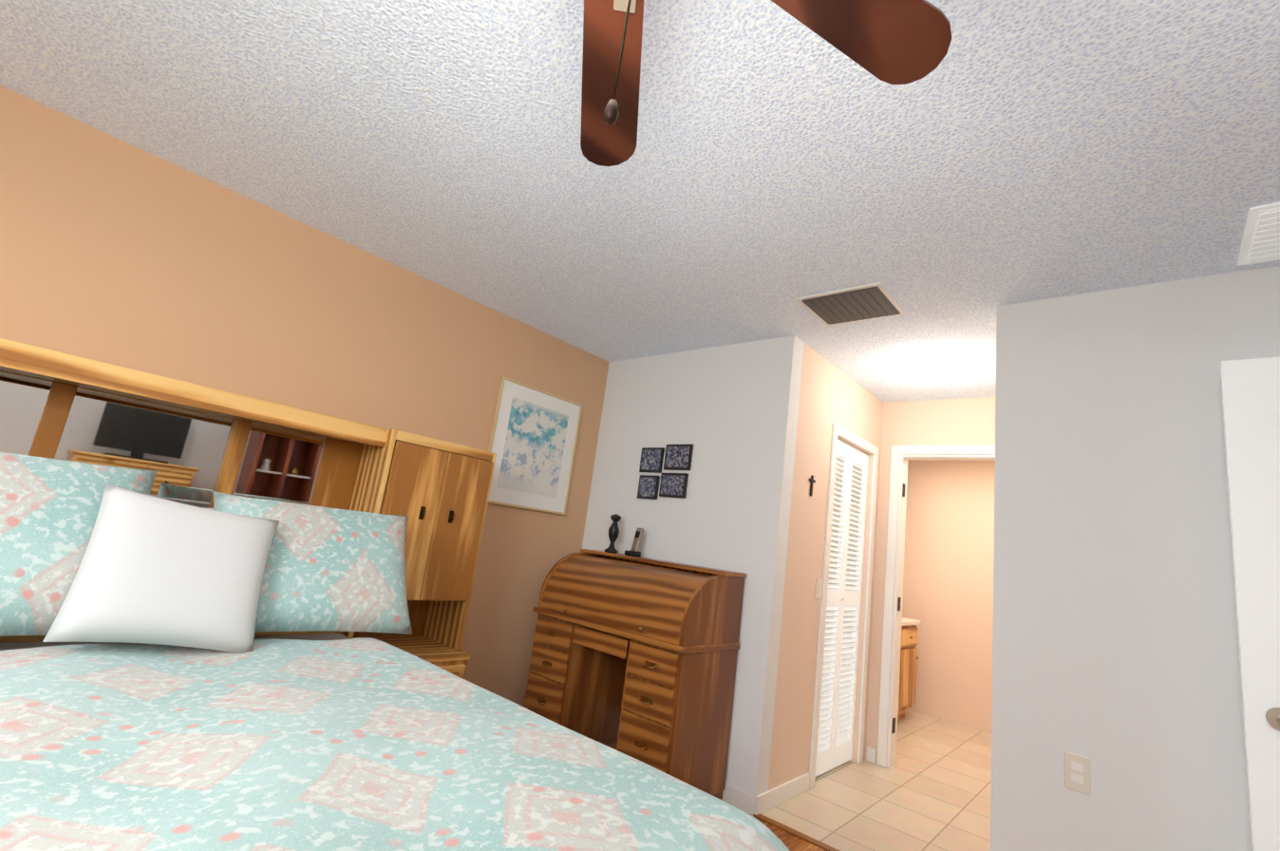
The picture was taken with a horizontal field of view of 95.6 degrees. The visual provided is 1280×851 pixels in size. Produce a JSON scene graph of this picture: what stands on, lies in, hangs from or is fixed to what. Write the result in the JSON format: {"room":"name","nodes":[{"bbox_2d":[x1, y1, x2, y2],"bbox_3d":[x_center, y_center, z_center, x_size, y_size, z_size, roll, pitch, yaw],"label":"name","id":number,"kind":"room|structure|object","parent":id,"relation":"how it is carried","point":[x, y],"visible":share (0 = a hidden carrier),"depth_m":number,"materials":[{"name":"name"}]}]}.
{"room":"bedroom","nodes":[
{"label":"bedroom","id":0,"kind":"room"},
{"bbox_2d":[0,85,609,706],"bbox_3d":[-1.972,0.173,2.281,0.120,2.440,5.010,-2,-15,41],"label":"wall","id":1,"kind":"structure","parent":0,"point":[118,251],"depth_m":2.59,"materials":[{"name":"brown paint"}]},
{"bbox_2d":[487,376,582,514],"bbox_3d":[-0.664,0.147,3.656,0.025,0.755,0.663,-2,-15,41],"label":"art","id":2,"kind":"object","parent":1,"relation":"attached to","point":[533,440],"visible":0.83,"depth_m":3.63,"materials":[{"name":"white paper"}]},
{"bbox_2d":[0,0,1279,402],"bbox_3d":[1.047,-0.723,2.195,4.820,0.060,8.380,-2,-15,41],"label":"ceiling","id":3,"kind":"structure","parent":0,"point":[781,160],"depth_m":1.86,"materials":[{"name":"white paint"}]},
{"bbox_2d":[580,0,951,166],"bbox_3d":[-0.055,-0.761,0.843,1.274,0.679,1.269,-2,-15,41],"label":"fan","id":4,"kind":"object","parent":3,"relation":"hanging from","point":[898,42],"visible":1,"depth_m":1.14,"materials":[{"name":"brown wood"}]},
{"bbox_2d":[795,282,905,325],"bbox_3d":[1.012,-0.571,2.784,0.400,0.014,0.360,-2,-15,41],"label":"ceiling vent","id":5,"kind":"object","parent":3,"relation":"in","point":[865,302],"visible":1,"depth_m":2.75,"materials":[{"name":"white metal"}]},
{"bbox_2d":[1237,202,1279,265],"bbox_3d":[2.131,-0.619,1.794,0.370,0.014,0.400,-2,-15,41],"label":"ceiling vent","id":6,"kind":"object","parent":3,"relation":"in","point":[1261,240],"visible":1,"depth_m":1.88,"materials":[{"name":"white metal"}]},
{"bbox_2d":[751,814,827,850],"bbox_3d":[-0.410,1.301,0.443,4.820,0.060,4.890,-2,-15,41],"label":"floor","id":7,"kind":"structure","parent":0,"point":[791,841],"depth_m":2.57,"materials":[{"name":"laminate"}]},
{"bbox_2d":[0,338,789,850],"bbox_3d":[-0.985,0.569,1.308,2.581,1.550,2.598,-2,-15,41],"label":"bed","id":8,"kind":"object","parent":7,"relation":"on","point":[232,621],"visible":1,"depth_m":1.51,"materials":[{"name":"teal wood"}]},
{"bbox_2d":[523,513,746,799],"bbox_3d":[-0.060,1.166,3.158,1.074,1.352,0.519,-2,-15,41],"label":"desk","id":9,"kind":"object","parent":7,"relation":"on","point":[634,652],"visible":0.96,"depth_m":2.93,"materials":[{"name":"brown wood"}]},
{"bbox_2d":[752,813,839,850],"bbox_3d":[0.921,1.851,2.462,0.980,0.006,0.040,-2,-15,41],"label":"trim","id":10,"kind":"structure","parent":7,"relation":"on","point":[806,837],"depth_m":2.64,"materials":[{"name":"brown wood"}]},
{"bbox_2d":[768,342,883,790],"bbox_3d":[1.008,0.887,3.840,0.650,2.440,1.445,-2,-15,41],"label":"wall","id":11,"kind":"structure","parent":0,"point":[830,393],"depth_m":3.32,"materials":[{"name":"beige paint"}]},
{"bbox_2d":[722,746,876,815],"bbox_3d":[0.106,1.413,1.025,4.580,0.085,6.215,-2,-15,41],"label":"baseboard","id":12,"kind":"structure","parent":11,"relation":"attached to","point":[744,800],"depth_m":2.88,"materials":[{"name":"white wood"}]},
{"bbox_2d":[809,474,815,496],"bbox_3d":[0.990,0.347,3.342,0.010,0.120,0.070,-2,-15,41],"label":"cross","id":13,"kind":"object","parent":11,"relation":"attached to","point":[812,480],"visible":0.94,"depth_m":3.33,"materials":[{"name":"brown metal"}]},
{"bbox_2d":[815,577,822,598],"bbox_3d":[1.046,0.946,3.377,0.012,0.115,0.070,-2,-15,41],"label":"light switch","id":14,"kind":"object","parent":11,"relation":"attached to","point":[818,589],"visible":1,"depth_m":3.37,"materials":[{"name":"beige plastic"}]},
{"bbox_2d":[815,438,868,776],"bbox_3d":[1.285,1.109,3.705,0.058,1.997,0.652,-2,-15,41],"label":"closet door","id":15,"kind":"structure","parent":11,"relation":"in","point":[837,717],"depth_m":3.74,"materials":[{"name":"white wood"}]},
{"bbox_2d":[809,422,878,789],"bbox_3d":[1.320,1.082,3.682,0.015,2.080,0.780,-2,-15,41],"label":"trim","id":16,"kind":"structure","parent":11,"relation":"attached to","point":[848,435],"depth_m":3.58,"materials":[{"name":"white wood"}]},
{"bbox_2d":[761,709,991,850],"bbox_3d":[1.756,2.298,3.965,2.240,0.060,3.490,-2,-15,41],"label":"floor","id":17,"kind":"structure","parent":0,"point":[930,790],"depth_m":3.22,"materials":[{"name":"beige tile"}]},
{"bbox_2d":[897,617,921,719],"bbox_3d":[1.778,1.986,4.934,0.754,0.930,1.390,-2,-15,41],"label":"bathroom vanity","id":18,"kind":"object","parent":17,"relation":"on","point":[909,657],"visible":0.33,"depth_m":5.01,"materials":[{"name":"brown wood"}]},
{"bbox_2d":[865,395,995,763],"bbox_3d":[2.098,1.013,3.740,1.110,2.440,0.120,-2,-15,41],"label":"wall","id":19,"kind":"structure","parent":0,"point":[959,422],"depth_m":4.00,"materials":[{"name":"beige paint"}]},
{"bbox_2d":[876,445,995,768],"bbox_3d":[2.049,1.173,3.722,0.890,2.110,0.135,-2,-15,41],"label":"trim","id":20,"kind":"structure","parent":19,"relation":"attached to","point":[901,456],"depth_m":3.93,"materials":[{"name":"white wood"}]},
{"bbox_2d":[581,264,1279,850],"bbox_3d":[1.376,0.668,2.503,4.580,2.440,0.120,-2,-15,41],"label":"wall","id":21,"kind":"structure","parent":0,"point":[1115,649],"depth_m":2.21,"materials":[{"name":"white paint"}]},
{"bbox_2d":[637,444,693,499],"bbox_3d":[0.147,0.290,3.624,0.400,0.350,0.017,-2,-15,41],"label":"photos","id":22,"kind":"object","parent":21,"relation":"attached to","point":[678,457],"visible":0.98,"depth_m":3.61,"materials":[{"name":"black"}]},
{"bbox_2d":[1064,751,1091,794],"bbox_3d":[1.559,1.239,2.068,0.075,0.120,0.008,-2,-15,41],"label":"electrical outlet","id":23,"kind":"object","parent":21,"relation":"attached to","point":[1077,773],"visible":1,"depth_m":2.06,"materials":[{"name":"beige plastic"}]},
{"bbox_2d":[1220,357,1279,850],"bbox_3d":[2.158,0.763,1.465,0.890,2.033,0.156,-2,-15,41],"label":"door","id":24,"kind":"structure","parent":21,"relation":"in","point":[1251,394],"depth_m":1.78,"materials":[{"name":"white wood"}]},
{"bbox_2d":[902,459,995,733],"bbox_3d":[3.011,1.475,5.431,2.000,2.440,0.120,-2,-15,41],"label":"wall","id":25,"kind":"structure","parent":0,"point":[948,591],"depth_m":5.42,"materials":[{"name":"beige paint"}]}
]}

